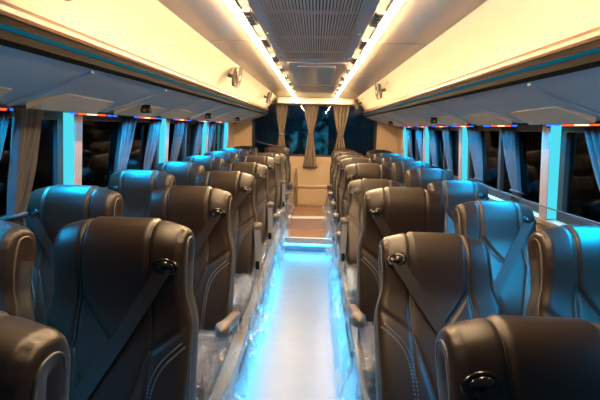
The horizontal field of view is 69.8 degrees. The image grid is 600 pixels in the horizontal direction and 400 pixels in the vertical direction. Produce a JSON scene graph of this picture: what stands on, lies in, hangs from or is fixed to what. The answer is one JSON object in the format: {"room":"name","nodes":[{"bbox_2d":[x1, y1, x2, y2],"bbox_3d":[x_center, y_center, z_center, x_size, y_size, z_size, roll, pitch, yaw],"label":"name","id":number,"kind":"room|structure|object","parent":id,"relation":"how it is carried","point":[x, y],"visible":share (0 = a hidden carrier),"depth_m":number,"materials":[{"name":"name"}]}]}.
{"room":"vehicle interior","nodes":[
{"label":"vehicle interior","id":0,"kind":"room"},
{"bbox_2d":[228,122,234,147],"bbox_3d":[-0.945,-0.013,2.651,0.840,2.000,9.560,2,10,2],"label":"wall","id":1,"kind":"structure","parent":0,"point":[231,125],"depth_m":7.08,"materials":[{"name":"brown"}]},
{"bbox_2d":[0,105,62,220],"bbox_3d":[-1.327,-0.106,1.678,0.074,0.543,1.325,2,10,2],"label":"window","id":2,"kind":"structure","parent":1,"relation":"in","point":[49,167],"depth_m":2.20,"materials":[{"name":"black glass"}]},
{"bbox_2d":[63,112,82,184],"bbox_3d":[-1.270,-0.223,2.392,0.114,0.545,0.085,2,10,2],"label":"trim","id":3,"kind":"structure","parent":1,"relation":"attached to","point":[72,123],"depth_m":2.35,"materials":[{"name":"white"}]},
{"bbox_2d":[0,105,214,188],"bbox_3d":[-1.288,-0.186,2.163,0.117,0.543,8.570,2,10,2],"label":"window","id":4,"kind":"structure","parent":1,"relation":"in","point":[99,133],"depth_m":2.83,"materials":[{"name":"black glass"}]},
{"bbox_2d":[0,109,9,158],"bbox_3d":[-1.300,-0.130,1.790,0.085,0.501,0.286,3,10,11],"label":"curtain","id":5,"kind":"object","parent":4,"relation":"hanging from","point":[4,114],"visible":0.91,"depth_m":1.85,"materials":[{"name":"fabric"}]},
{"bbox_2d":[114,116,136,172],"bbox_3d":[-1.249,-0.346,3.081,0.087,0.501,0.341,3,10,12],"label":"curtain","id":6,"kind":"object","parent":4,"relation":"hanging from","point":[126,129],"visible":0.71,"depth_m":3.02,"materials":[{"name":"fabric"}]},
{"bbox_2d":[143,119,161,169],"bbox_3d":[-1.227,-0.431,3.589,0.088,0.501,0.324,4,10,14],"label":"curtain","id":7,"kind":"object","parent":4,"relation":"hanging from","point":[154,126],"visible":0.76,"depth_m":3.52,"materials":[{"name":"fabric"}]},
{"bbox_2d":[169,120,184,160],"bbox_3d":[-1.200,-0.536,4.213,0.089,0.501,0.331,4,10,15],"label":"curtain","id":8,"kind":"object","parent":4,"relation":"hanging from","point":[179,125],"visible":0.77,"depth_m":4.16,"materials":[{"name":"fabric"}]},
{"bbox_2d":[192,121,203,155],"bbox_3d":[-1.178,-0.663,4.973,0.088,0.501,0.341,3,10,12],"label":"curtain","id":9,"kind":"object","parent":4,"relation":"hanging from","point":[199,126],"visible":0.77,"depth_m":4.90,"materials":[{"name":"fabric"}]},
{"bbox_2d":[207,122,215,151],"bbox_3d":[-1.157,-0.758,5.540,0.086,0.501,0.314,3,10,12],"label":"curtain","id":10,"kind":"object","parent":4,"relation":"hanging from","point":[212,125],"visible":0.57,"depth_m":5.48,"materials":[{"name":"fabric"}]},
{"bbox_2d":[0,0,276,122],"bbox_3d":[-0.856,-0.721,2.529,0.627,0.446,9.520,2,10,2],"label":"luggage rack","id":11,"kind":"object","parent":1,"relation":"attached to","point":[118,57],"visible":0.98,"depth_m":1.82,"materials":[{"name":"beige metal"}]},
{"bbox_2d":[0,106,25,110],"bbox_3d":[-1.193,-0.352,1.629,0.024,0.018,0.500,2,10,2],"label":"light bar","id":12,"kind":"object","parent":11,"relation":"attached to","point":[1,107],"visible":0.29,"depth_m":1.74,"materials":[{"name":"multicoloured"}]},
{"bbox_2d":[4,108,42,226],"bbox_3d":[-1.156,-0.131,1.814,0.085,0.501,0.220,3,10,11],"label":"curtain","id":13,"kind":"object","parent":11,"relation":"hanging from","point":[26,123],"visible":0.96,"depth_m":1.77,"materials":[{"name":"fabric"}]},
{"bbox_2d":[68,112,117,116],"bbox_3d":[-1.163,-0.489,2.447,0.024,0.018,0.520,2,10,2],"label":"light bar","id":14,"kind":"object","parent":11,"relation":"attached to","point":[96,114],"visible":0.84,"depth_m":2.46,"materials":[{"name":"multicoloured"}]},
{"bbox_2d":[140,104,151,112],"bbox_3d":[-0.967,-0.572,2.700,0.056,0.052,0.056,2,10,2],"label":"lamp","id":15,"kind":"object","parent":11,"relation":"attached to","point":[144,108],"visible":0.98,"depth_m":2.68,"materials":[{"name":"black plastic"}]},
{"bbox_2d":[227,67,241,87],"bbox_3d":[-0.525,-0.985,3.457,0.115,0.170,0.168,2,10,2],"label":"fan","id":16,"kind":"object","parent":11,"relation":"attached to","point":[236,77],"visible":1,"depth_m":3.43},
{"bbox_2d":[263,92,271,103],"bbox_3d":[-0.437,-1.381,5.822,0.115,0.170,0.168,2,10,2],"label":"fan","id":17,"kind":"object","parent":11,"relation":"attached to","point":[268,97],"visible":1,"depth_m":5.79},
{"bbox_2d":[159,118,169,162],"bbox_3d":[-1.217,-0.462,3.816,0.114,0.545,0.085,2,10,2],"label":"trim","id":18,"kind":"structure","parent":1,"relation":"attached to","point":[164,129],"depth_m":3.77,"materials":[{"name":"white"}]},
{"bbox_2d":[168,119,202,160],"bbox_3d":[-1.221,-0.581,4.519,0.074,0.543,1.310,2,10,2],"label":"window","id":19,"kind":"structure","parent":1,"relation":"in","point":[186,148],"depth_m":4.52,"materials":[{"name":"black glass"}]},
{"bbox_2d":[201,122,208,154],"bbox_3d":[-1.165,-0.698,5.225,0.114,0.545,0.085,2,10,2],"label":"trim","id":20,"kind":"structure","parent":1,"relation":"attached to","point":[205,132],"depth_m":5.18,"materials":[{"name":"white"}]},
{"bbox_2d":[209,122,224,151],"bbox_3d":[-1.172,-0.801,5.830,0.074,0.543,1.110,2,10,2],"label":"window","id":21,"kind":"structure","parent":1,"relation":"in","point":[218,138],"depth_m":6.11,"materials":[{"name":"black glass"}]},
{"bbox_2d":[223,122,228,148],"bbox_3d":[-1.120,-0.901,6.438,0.114,0.545,0.085,2,10,2],"label":"trim","id":22,"kind":"structure","parent":1,"relation":"attached to","point":[226,126],"depth_m":6.39,"materials":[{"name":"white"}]},
{"bbox_2d":[231,212,360,399],"bbox_3d":[0.050,1.029,2.813,2.940,0.060,9.610,2,10,2],"label":"floor","id":23,"kind":"structure","parent":0,"point":[298,349],"depth_m":3.00,"materials":[{"name":"plastic"}]},
{"bbox_2d":[0,219,35,320],"bbox_3d":[-1.113,0.667,1.177,0.468,1.140,0.791,2,10,2],"label":"seat","id":24,"kind":"object","parent":23,"relation":"on","point":[17,242],"visible":0.65,"depth_m":1.35,"materials":[{"name":"black"}]},
{"bbox_2d":[0,310,70,399],"bbox_3d":[-0.549,0.790,0.466,0.596,1.161,0.736,2,10,2],"label":"seat","id":25,"kind":"object","parent":23,"relation":"on","point":[35,358],"visible":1,"depth_m":0.63,"materials":[{"name":"black"}]},
{"bbox_2d":[25,185,122,323],"bbox_3d":[-1.088,0.545,1.860,0.468,1.155,0.732,2,10,2],"label":"seat","id":26,"kind":"object","parent":23,"relation":"on","point":[49,209],"visible":0.38,"depth_m":1.96,"materials":[{"name":"black"}]},
{"bbox_2d":[43,216,198,399],"bbox_3d":[-0.527,0.674,1.173,0.589,1.155,0.761,2,10,2],"label":"seat","id":27,"kind":"object","parent":23,"relation":"on","point":[123,303],"visible":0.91,"depth_m":1.29,"materials":[{"name":"black"}]},
{"bbox_2d":[107,169,175,217],"bbox_3d":[-1.059,0.416,2.641,0.468,1.152,0.746,2,10,2],"label":"seat","id":28,"kind":"object","parent":23,"relation":"on","point":[135,187],"visible":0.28,"depth_m":2.75,"materials":[{"name":"black"}]},
{"bbox_2d":[153,161,204,185],"bbox_3d":[-1.030,0.291,3.400,0.468,1.148,0.764,2,10,2],"label":"seat","id":29,"kind":"object","parent":23,"relation":"on","point":[184,173],"visible":0.14,"depth_m":3.51,"materials":[{"name":"black"}]},
{"bbox_2d":[147,185,240,399],"bbox_3d":[-0.531,0.544,1.980,0.587,1.144,0.806,2,10,2],"label":"seat","id":30,"kind":"object","parent":23,"relation":"on","point":[207,211],"visible":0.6,"depth_m":2.10,"materials":[{"name":"black"}]},
{"bbox_2d":[196,332,227,399],"bbox_3d":[-0.587,0.738,1.884,0.450,0.193,0.492,2,10,2],"label":"cover","id":31,"kind":"object","parent":30,"relation":"on","point":[212,350],"depth_m":1.89,"materials":[{"name":"clear plastic"}]},
{"bbox_2d":[183,155,224,171],"bbox_3d":[-1.001,0.159,4.188,0.468,1.148,0.764,2,10,2],"label":"seat","id":32,"kind":"object","parent":23,"relation":"on","point":[210,163],"visible":0.14,"depth_m":4.31,"materials":[{"name":"black"}]},
{"bbox_2d":[204,151,238,163],"bbox_3d":[-0.972,0.027,4.976,0.468,1.148,0.764,2,10,2],"label":"seat","id":33,"kind":"object","parent":23,"relation":"on","point":[229,157],"visible":0.1,"depth_m":5.10,"materials":[{"name":"black"}]},
{"bbox_2d":[194,170,262,373],"bbox_3d":[-0.487,0.414,2.759,0.596,1.144,0.813,2,10,2],"label":"seat","id":34,"kind":"object","parent":23,"relation":"on","point":[246,228],"visible":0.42,"depth_m":2.88,"materials":[{"name":"black"}]},
{"bbox_2d":[232,276,252,324],"bbox_3d":[-0.548,0.608,2.662,0.450,0.193,0.492,2,10,2],"label":"seat cushion","id":35,"kind":"object","parent":34,"relation":"on","point":[243,285],"depth_m":2.66,"materials":[{"name":"plastic"}]},
{"bbox_2d":[219,148,248,156],"bbox_3d":[-0.942,-0.105,5.765,0.468,1.148,0.764,2,10,2],"label":"seat","id":36,"kind":"object","parent":23,"relation":"on","point":[241,152],"visible":0.1,"depth_m":5.89,"materials":[{"name":"black"}]},
{"bbox_2d":[233,146,257,154],"bbox_3d":[-0.906,-0.264,6.735,0.468,1.140,0.791,2,10,2],"label":"seat","id":37,"kind":"object","parent":23,"relation":"on","point":[250,149],"visible":0.1,"depth_m":6.87,"materials":[{"name":"black"}]},
{"bbox_2d":[210,228,281,399],"bbox_3d":[-0.339,0.859,2.794,0.065,0.262,4.800,2,10,2],"label":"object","id":38,"kind":"object","parent":23,"relation":"on","point":[225,385],"visible":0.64,"depth_m":2.54,"materials":[{"name":"grey"}]},
{"bbox_2d":[220,162,273,315],"bbox_3d":[-0.461,0.284,3.549,0.589,1.140,0.819,2,10,2],"label":"seat","id":39,"kind":"object","parent":23,"relation":"on","point":[264,207],"visible":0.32,"depth_m":3.68,"materials":[{"name":"black"}]},
{"bbox_2d":[253,244,266,277],"bbox_3d":[-0.519,0.476,3.446,0.450,0.193,0.492,2,10,2],"label":"seat cushion","id":40,"kind":"object","parent":39,"relation":"on","point":[264,250],"depth_m":3.61,"materials":[{"name":"black leather"}]},
{"bbox_2d":[237,155,280,277],"bbox_3d":[-0.433,0.149,4.333,0.587,1.148,0.792,2,10,2],"label":"seat","id":41,"kind":"object","parent":23,"relation":"on","point":[270,162],"visible":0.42,"depth_m":4.46,"materials":[{"name":"black"}]},
{"bbox_2d":[266,223,274,248],"bbox_3d":[-0.489,0.343,4.244,0.450,0.193,0.492,2,10,2],"label":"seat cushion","id":42,"kind":"object","parent":41,"relation":"on","point":[267,245],"depth_m":4.35,"materials":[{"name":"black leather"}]},
{"bbox_2d":[250,153,285,255],"bbox_3d":[-0.400,0.031,5.084,0.597,1.132,0.850,2,10,2],"label":"seat","id":43,"kind":"object","parent":23,"relation":"on","point":[281,201],"visible":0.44,"depth_m":5.20,"materials":[{"name":"black"}]},
{"bbox_2d":[275,209,280,229],"bbox_3d":[-0.462,0.222,4.968,0.450,0.193,0.492,2,10,2],"label":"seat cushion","id":44,"kind":"object","parent":43,"relation":"on","point":[278,210],"depth_m":4.96,"materials":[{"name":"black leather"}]},
{"bbox_2d":[265,152,288,240],"bbox_3d":[-0.377,-0.074,5.831,0.589,1.092,0.935,2,10,2],"label":"seat","id":45,"kind":"object","parent":23,"relation":"on","point":[284,171],"visible":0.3,"depth_m":5.96,"materials":[{"name":"black"}]},
{"bbox_2d":[264,146,292,223],"bbox_3d":[-0.344,-0.251,6.719,0.587,1.148,0.792,2,10,2],"label":"seat","id":46,"kind":"object","parent":23,"relation":"on","point":[273,149],"visible":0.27,"depth_m":6.84,"materials":[{"name":"black"}]},
{"bbox_2d":[282,238,332,251],"bbox_3d":[0.092,0.547,5.231,0.600,0.090,0.262,2,10,2],"label":"trim","id":47,"kind":"structure","parent":23,"relation":"on","point":[290,244],"depth_m":5.12,"materials":[{"name":"plastic"}]},
{"bbox_2d":[284,243,330,245],"bbox_3d":[0.088,0.533,5.102,0.560,0.016,0.011,2,10,2],"label":"step light","id":48,"kind":"object","parent":47,"relation":"attached to","point":[285,244],"depth_m":5.10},
{"bbox_2d":[284,237,331,239],"bbox_3d":[0.098,0.473,5.346,0.600,0.016,0.020,2,10,2],"label":"trim","id":49,"kind":"structure","parent":47,"relation":"on","point":[284,237],"depth_m":5.34,"materials":[{"name":"grey"}]},
{"bbox_2d":[284,229,331,237],"bbox_3d":[0.104,0.485,5.566,0.600,0.100,0.420,2,10,2],"label":"step","id":50,"kind":"structure","parent":23,"relation":"on","point":[289,232],"depth_m":5.55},
{"bbox_2d":[286,218,330,230],"bbox_3d":[0.125,0.390,6.108,0.600,0.110,0.680,2,10,2],"label":"step","id":51,"kind":"structure","parent":23,"relation":"on","point":[293,223],"depth_m":6.04,"materials":[{"name":"wood"}]},
{"bbox_2d":[289,216,328,218],"bbox_3d":[0.140,0.316,6.501,0.600,0.125,0.120,2,10,2],"label":"trim","id":52,"kind":"structure","parent":23,"relation":"on","point":[302,217],"depth_m":6.45,"materials":[{"name":"grey"}]},
{"bbox_2d":[327,149,356,226],"bbox_3d":[0.641,-0.208,6.659,0.597,1.132,0.850,2,10,2],"label":"seat","id":53,"kind":"object","parent":23,"relation":"on","point":[336,150],"visible":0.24,"depth_m":6.81,"materials":[{"name":"black"}]},
{"bbox_2d":[341,270,349,320],"bbox_3d":[0.366,0.641,3.195,0.065,0.185,0.840,2,10,2],"label":"floor light","id":54,"kind":"object","parent":23,"relation":"on","point":[343,276],"depth_m":3.35,"materials":[{"name":"grey"}]},
{"bbox_2d":[328,151,362,240],"bbox_3d":[0.617,-0.076,5.869,0.587,1.132,0.843,2,10,2],"label":"seat","id":55,"kind":"object","parent":23,"relation":"on","point":[330,194],"visible":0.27,"depth_m":6.02,"materials":[{"name":"black"}]},
{"bbox_2d":[330,155,368,257],"bbox_3d":[0.588,0.049,5.120,0.589,1.132,0.843,2,10,2],"label":"seat","id":56,"kind":"object","parent":23,"relation":"on","point":[339,158],"visible":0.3,"depth_m":5.26,"materials":[{"name":"black"}]},
{"bbox_2d":[332,158,378,278],"bbox_3d":[0.558,0.162,4.401,0.596,1.148,0.799,2,10,2],"label":"seat","id":57,"kind":"object","parent":23,"relation":"on","point":[348,161],"visible":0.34,"depth_m":4.53,"materials":[{"name":"black"}]},
{"bbox_2d":[336,223,339,246],"bbox_3d":[0.601,0.359,4.308,0.450,0.193,0.492,2,10,2],"label":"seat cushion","id":58,"kind":"object","parent":57,"relation":"on","point":[338,224],"depth_m":4.37,"materials":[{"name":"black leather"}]},
{"bbox_2d":[351,325,369,399],"bbox_3d":[0.329,0.796,2.172,0.065,0.212,0.849,2,10,2],"label":"floor light","id":59,"kind":"object","parent":23,"relation":"on","point":[354,330],"depth_m":2.33,"materials":[{"name":"grey"}]},
{"bbox_2d":[335,163,391,311],"bbox_3d":[0.534,0.288,3.638,0.587,1.151,0.781,2,10,2],"label":"seat","id":60,"kind":"object","parent":23,"relation":"on","point":[352,172],"visible":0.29,"depth_m":3.76,"materials":[{"name":"black"}]},
{"bbox_2d":[339,178,401,357],"bbox_3d":[0.510,0.425,3.059,0.589,1.071,0.970,2,10,2],"label":"seat","id":61,"kind":"object","parent":23,"relation":"on","point":[351,225],"visible":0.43,"depth_m":3.14,"materials":[{"name":"black"}]},
{"bbox_2d":[346,267,356,303],"bbox_3d":[0.548,0.599,2.873,0.450,0.193,0.492,2,10,2],"label":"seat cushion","id":62,"kind":"object","parent":61,"relation":"on","point":[351,273],"depth_m":2.86,"materials":[{"name":"plastic"}]},
{"bbox_2d":[366,150,391,158],"bbox_3d":[1.239,-0.193,6.653,0.468,1.132,0.815,2,10,2],"label":"seat","id":63,"kind":"object","parent":23,"relation":"on","point":[370,153],"visible":0.11,"depth_m":6.81,"materials":[{"name":"black"}]},
{"bbox_2d":[373,153,401,164],"bbox_3d":[1.207,-0.048,5.785,0.468,1.132,0.815,2,10,2],"label":"seat","id":64,"kind":"object","parent":23,"relation":"on","point":[379,156],"visible":0.11,"depth_m":5.95,"materials":[{"name":"black"}]},
{"bbox_2d":[348,187,444,399],"bbox_3d":[0.471,0.548,2.077,0.596,1.153,0.778,2,10,2],"label":"seat","id":65,"kind":"object","parent":23,"relation":"on","point":[387,211],"visible":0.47,"depth_m":2.19,"materials":[{"name":"black"}]},
{"bbox_2d":[357,324,375,399],"bbox_3d":[0.515,0.746,1.995,0.450,0.193,0.492,2,10,2],"label":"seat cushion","id":66,"kind":"object","parent":65,"relation":"on","point":[365,339],"depth_m":1.96,"materials":[{"name":"plastic"}]},
{"bbox_2d":[380,156,414,167],"bbox_3d":[1.180,0.071,5.076,0.468,1.132,0.815,2,10,2],"label":"seat","id":67,"kind":"object","parent":23,"relation":"on","point":[387,161],"visible":0.13,"depth_m":5.23,"materials":[{"name":"black"}]},
{"bbox_2d":[391,161,430,186],"bbox_3d":[1.153,0.195,4.337,0.468,1.132,0.815,2,10,2],"label":"seat","id":68,"kind":"object","parent":23,"relation":"on","point":[398,169],"visible":0.16,"depth_m":4.48,"materials":[{"name":"black"}]},
{"bbox_2d":[404,168,453,189],"bbox_3d":[1.125,0.322,3.605,0.468,1.124,0.836,2,10,2],"label":"seat","id":69,"kind":"object","parent":23,"relation":"on","point":[417,177],"visible":0.18,"depth_m":3.76,"materials":[{"name":"black"}]},
{"bbox_2d":[374,232,502,399],"bbox_3d":[0.449,0.714,1.382,0.587,1.056,0.994,2,10,2],"label":"seat","id":70,"kind":"object","parent":23,"relation":"on","point":[429,282],"visible":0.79,"depth_m":1.56,"materials":[{"name":"black"}]},
{"bbox_2d":[426,180,488,232],"bbox_3d":[1.096,0.460,2.825,0.468,1.108,0.874,2,10,2],"label":"seat","id":71,"kind":"object","parent":23,"relation":"on","point":[454,193],"visible":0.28,"depth_m":2.99,"materials":[{"name":"black"}]},
{"bbox_2d":[453,200,536,315],"bbox_3d":[1.070,0.592,2.147,0.468,1.071,0.942,2,10,2],"label":"seat","id":72,"kind":"object","parent":23,"relation":"on","point":[505,227],"visible":0.41,"depth_m":2.32,"materials":[{"name":"black"}]},
{"bbox_2d":[435,314,599,399],"bbox_3d":[0.430,0.838,0.595,0.589,1.071,0.970,2,10,2],"label":"seat","id":73,"kind":"object","parent":23,"relation":"on","point":[491,357],"visible":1,"depth_m":0.83,"materials":[{"name":"black"}]},
{"bbox_2d":[527,225,599,322],"bbox_3d":[1.066,0.701,1.366,0.468,1.116,0.855,2,10,2],"label":"seat","id":74,"kind":"object","parent":23,"relation":"on","point":[564,260],"visible":0.58,"depth_m":1.53,"materials":[{"name":"black"}]},
{"bbox_2d":[234,99,396,212],"bbox_3d":[0.250,-0.774,7.344,2.940,2.000,0.070,2,10,2],"label":"wall","id":75,"kind":"structure","parent":0,"point":[312,181],"depth_m":7.37,"materials":[{"name":"beige"}]},
{"bbox_2d":[290,205,328,216],"bbox_3d":[0.159,0.233,7.014,0.600,0.120,0.920,2,10,2],"label":"step","id":76,"kind":"structure","parent":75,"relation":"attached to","point":[300,210],"depth_m":6.96,"materials":[{"name":"wood"}]},
{"bbox_2d":[293,167,297,206],"bbox_3d":[-0.075,-0.220,7.251,0.026,0.682,0.115,7,11,28],"label":"bar","id":77,"kind":"object","parent":76,"relation":"on","point":[296,168],"visible":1,"depth_m":7.24,"materials":[{"name":"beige metal"}]},
{"bbox_2d":[252,104,376,156],"bbox_3d":[0.238,-1.168,7.246,2.100,0.880,0.114,2,10,2],"label":"window","id":78,"kind":"structure","parent":75,"relation":"in","point":[253,120],"depth_m":7.26,"materials":[{"name":"black glass"}]},
{"bbox_2d":[277,97,355,104],"bbox_3d":[0.266,-1.628,7.071,1.280,0.105,0.215,2,10,2],"label":"trim","id":79,"kind":"structure","parent":75,"relation":"attached to","point":[281,100],"depth_m":6.97,"materials":[{"name":"plastic"}]},
{"bbox_2d":[271,103,361,105],"bbox_3d":[0.247,-1.582,7.133,1.900,0.016,0.016,2,10,2],"label":"rail","id":80,"kind":"object","parent":75,"relation":"attached to","point":[271,103],"visible":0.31,"depth_m":7.13,"materials":[{"name":"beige metal"}]},
{"bbox_2d":[276,104,287,146],"bbox_3d":[-0.312,-1.163,7.223,0.203,0.880,0.092,2,10,2],"label":"curtain","id":81,"kind":"object","parent":80,"relation":"hanging from","point":[281,109],"visible":0.84,"depth_m":7.19,"materials":[{"name":"fabric"}]},
{"bbox_2d":[303,104,318,166],"bbox_3d":[0.178,-1.069,7.221,0.250,1.040,0.092,2,10,2],"label":"curtain","id":82,"kind":"object","parent":80,"relation":"hanging from","point":[311,111],"visible":1,"depth_m":7.21,"materials":[{"name":"fabric"}]},
{"bbox_2d":[333,105,349,149],"bbox_3d":[0.677,-1.133,7.192,0.273,0.881,0.092,2,10,2],"label":"curtain","id":83,"kind":"object","parent":80,"relation":"hanging from","point":[341,112],"visible":0.84,"depth_m":7.16,"materials":[{"name":"fabric"}]},
{"bbox_2d":[158,0,486,98],"bbox_3d":[0.097,-0.919,2.460,1.320,0.060,9.560,2,10,2],"label":"ceiling","id":84,"kind":"structure","parent":0,"point":[417,23],"depth_m":2.50,"materials":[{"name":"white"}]},
{"bbox_2d":[241,8,257,24],"bbox_3d":[-0.225,-0.819,1.931,0.039,0.019,0.240,2,10,2],"label":"ceiling vent","id":85,"kind":"object","parent":84,"relation":"in","point":[247,12],"visible":0.99,"depth_m":1.88,"materials":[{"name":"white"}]},
{"bbox_2d":[223,0,295,96],"bbox_3d":[-0.200,-1.140,3.824,0.044,0.013,6.200,2,10,2],"label":"recessed light","id":86,"kind":"object","parent":84,"relation":"in","point":[232,5],"visible":1,"depth_m":2.29,"materials":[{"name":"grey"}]},
{"bbox_2d":[259,37,269,47],"bbox_3d":[-0.203,-0.915,2.502,0.039,0.019,0.240,2,10,2],"label":"ceiling vent","id":87,"kind":"object","parent":84,"relation":"in","point":[264,41],"visible":0.99,"depth_m":2.44,"materials":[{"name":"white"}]},
{"bbox_2d":[246,0,380,61],"bbox_3d":[0.057,-0.797,1.853,0.512,0.023,2.520,2,10,2],"label":"ceiling vent","id":88,"kind":"object","parent":84,"relation":"in","point":[295,30],"visible":1,"depth_m":2.03,"materials":[{"name":"grey"}]},
{"bbox_2d":[358,39,368,48],"bbox_3d":[0.364,-0.898,2.484,0.039,0.019,0.240,2,10,2],"label":"ceiling vent","id":89,"kind":"object","parent":84,"relation":"in","point":[363,43],"visible":1,"depth_m":2.43,"materials":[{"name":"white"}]},
{"bbox_2d":[335,0,405,97],"bbox_3d":[0.459,-1.120,3.803,0.044,0.013,6.200,2,10,2],"label":"recessed light","id":90,"kind":"object","parent":84,"relation":"in","point":[395,5],"visible":0.94,"depth_m":2.22,"materials":[{"name":"grey"}]},
{"bbox_2d":[369,10,385,26],"bbox_3d":[0.343,-0.802,1.913,0.039,0.019,0.240,2,10,2],"label":"ceiling vent","id":91,"kind":"object","parent":84,"relation":"in","point":[379,14],"visible":1,"depth_m":1.86,"materials":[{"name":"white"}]},
{"bbox_2d":[356,0,599,126],"bbox_3d":[1.039,-0.664,2.468,0.627,0.446,9.520,2,10,2],"label":"luggage rack","id":92,"kind":"object","parent":84,"relation":"attached to","point":[506,62],"visible":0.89,"depth_m":1.88,"materials":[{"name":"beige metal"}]},
{"bbox_2d":[375,83,385,99],"bbox_3d":[0.821,-1.111,4.400,0.115,0.170,0.168,2,10,2],"label":"fan","id":93,"kind":"object","parent":92,"relation":"attached to","point":[378,90],"visible":1,"depth_m":4.38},
{"bbox_2d":[482,124,517,126],"bbox_3d":[1.345,-0.506,2.909,0.024,0.018,0.520,2,10,2],"label":"light bar","id":94,"kind":"object","parent":92,"relation":"attached to","point":[512,124],"visible":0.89,"depth_m":2.90,"materials":[{"name":"multicoloured"}]},
{"bbox_2d":[545,122,599,125],"bbox_3d":[1.313,-0.360,2.042,0.024,0.018,0.520,2,10,2],"label":"light bar","id":95,"kind":"object","parent":92,"relation":"attached to","point":[595,123],"visible":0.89,"depth_m":2.00,"materials":[{"name":"multicoloured"}]},
{"bbox_2d":[397,127,549,230],"bbox_3d":[1.093,0.048,2.585,0.840,2.000,9.560,2,10,2],"label":"wall","id":96,"kind":"structure","parent":0,"point":[539,226],"depth_m":6.88,"materials":[{"name":"brown"}]},
{"bbox_2d":[403,127,406,156],"bbox_3d":[1.563,-0.820,6.351,0.114,0.545,0.085,2,10,2],"label":"trim","id":97,"kind":"structure","parent":96,"relation":"attached to","point":[404,128],"depth_m":6.31,"materials":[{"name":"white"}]},
{"bbox_2d":[407,127,422,160],"bbox_3d":[1.570,-0.719,5.742,0.074,0.543,1.110,2,10,2],"label":"window","id":98,"kind":"structure","parent":96,"relation":"in","point":[416,156],"depth_m":5.92,"materials":[{"name":"black glass"}]},
{"bbox_2d":[423,127,428,163],"bbox_3d":[1.518,-0.617,5.139,0.114,0.545,0.085,2,10,2],"label":"trim","id":99,"kind":"structure","parent":96,"relation":"attached to","point":[425,129],"depth_m":5.10,"materials":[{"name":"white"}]},
{"bbox_2d":[429,126,458,179],"bbox_3d":[1.524,-0.509,4.490,0.074,0.543,1.190,2,10,2],"label":"window","id":100,"kind":"structure","parent":96,"relation":"in","point":[442,164],"depth_m":4.30,"materials":[{"name":"black glass"}]},
{"bbox_2d":[458,127,467,179],"bbox_3d":[1.470,-0.401,3.848,0.114,0.545,0.085,2,10,2],"label":"trim","id":101,"kind":"structure","parent":96,"relation":"attached to","point":[463,137],"depth_m":3.81,"materials":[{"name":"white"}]},
{"bbox_2d":[413,121,599,212],"bbox_3d":[1.413,-0.105,2.076,0.117,0.543,8.570,2,10,2],"label":"window","id":102,"kind":"structure","parent":96,"relation":"in","point":[495,175],"depth_m":3.01,"materials":[{"name":"black glass"}]},
{"bbox_2d":[406,127,413,158],"bbox_3d":[1.552,-0.789,6.116,0.091,0.501,0.328,-1,10,-12],"label":"curtain","id":103,"kind":"object","parent":102,"relation":"hanging from","point":[408,129],"visible":0.82,"depth_m":6.03,"materials":[{"name":"fabric"}]},
{"bbox_2d":[415,127,422,161],"bbox_3d":[1.531,-0.686,5.500,0.087,0.501,0.311,-1,10,-12],"label":"curtain","id":104,"kind":"object","parent":102,"relation":"hanging from","point":[419,133],"visible":0.74,"depth_m":5.45,"materials":[{"name":"fabric"}]},
{"bbox_2d":[428,126,438,167],"bbox_3d":[1.515,-0.586,4.905,0.087,0.501,0.339,0,10,-7],"label":"curtain","id":105,"kind":"object","parent":102,"relation":"hanging from","point":[432,132],"visible":0.86,"depth_m":4.84,"materials":[{"name":"fabric"}]},
{"bbox_2d":[442,126,453,174],"bbox_3d":[1.501,-0.496,4.372,0.086,0.501,0.328,1,10,-4],"label":"curtain","id":106,"kind":"object","parent":102,"relation":"hanging from","point":[447,139],"visible":0.88,"depth_m":4.30,"materials":[{"name":"fabric"}]},
{"bbox_2d":[466,126,483,182],"bbox_3d":[1.474,-0.371,3.627,0.086,0.501,0.344,1,10,-4],"label":"curtain","id":107,"kind":"object","parent":102,"relation":"hanging from","point":[474,136],"visible":0.9,"depth_m":3.55,"materials":[{"name":"fabric"}]},
{"bbox_2d":[500,125,523,201],"bbox_3d":[1.442,-0.258,2.950,0.087,0.501,0.321,0,10,-8],"label":"curtain","id":108,"kind":"object","parent":102,"relation":"hanging from","point":[510,138],"visible":0.95,"depth_m":2.89,"materials":[{"name":"fabric"}]},
{"bbox_2d":[584,126,599,190],"bbox_3d":[1.410,-0.094,1.969,0.086,0.501,0.331,1,10,-5],"label":"curtain","id":109,"kind":"object","parent":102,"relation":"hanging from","point":[592,133],"visible":0.89,"depth_m":2.03,"materials":[{"name":"fabric"}]},
{"bbox_2d":[488,194,566,227],"bbox_3d":[1.437,0.103,2.582,0.069,0.049,9.560,2,10,2],"label":"trim","id":110,"kind":"structure","parent":96,"relation":"attached to","point":[553,222],"depth_m":2.47,"materials":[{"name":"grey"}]},
{"bbox_2d":[470,178,599,223],"bbox_3d":[1.343,-0.004,2.537,0.008,0.027,1.900,2,10,2],"label":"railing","id":111,"kind":"object","parent":96,"relation":"attached to","point":[470,178],"visible":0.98,"depth_m":2.36,"materials":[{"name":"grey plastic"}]},
{"bbox_2d":[539,124,561,219],"bbox_3d":[1.417,-0.164,2.429,0.114,0.545,0.085,2,10,2],"label":"trim","id":112,"kind":"structure","parent":96,"relation":"attached to","point":[551,135],"depth_m":2.40,"materials":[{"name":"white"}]},
{"bbox_2d":[556,126,599,225],"bbox_3d":[1.420,-0.042,1.700,0.074,0.543,1.350,2,10,2],"label":"window","id":113,"kind":"structure","parent":96,"relation":"in","point":[578,190],"depth_m":2.24,"materials":[{"name":"black glass"}]},
{"label":"outside","id":114,"kind":"structure","parent":0,"visible":0},
{"bbox_3d":[0.054,1.902,4.375,16.000,0.100,14.000,2,10,2],"label":"ground","id":115,"kind":"structure","parent":114,"visible":0},
{"bbox_2d":[255,105,373,155],"bbox_3d":[0.400,-2.856,10.693,14.000,7.000,0.350,2,10,2],"label":"building","id":116,"kind":"structure","parent":115,"relation":"on","point":[358,134],"depth_m":10.74,"materials":[{"name":"glass"}]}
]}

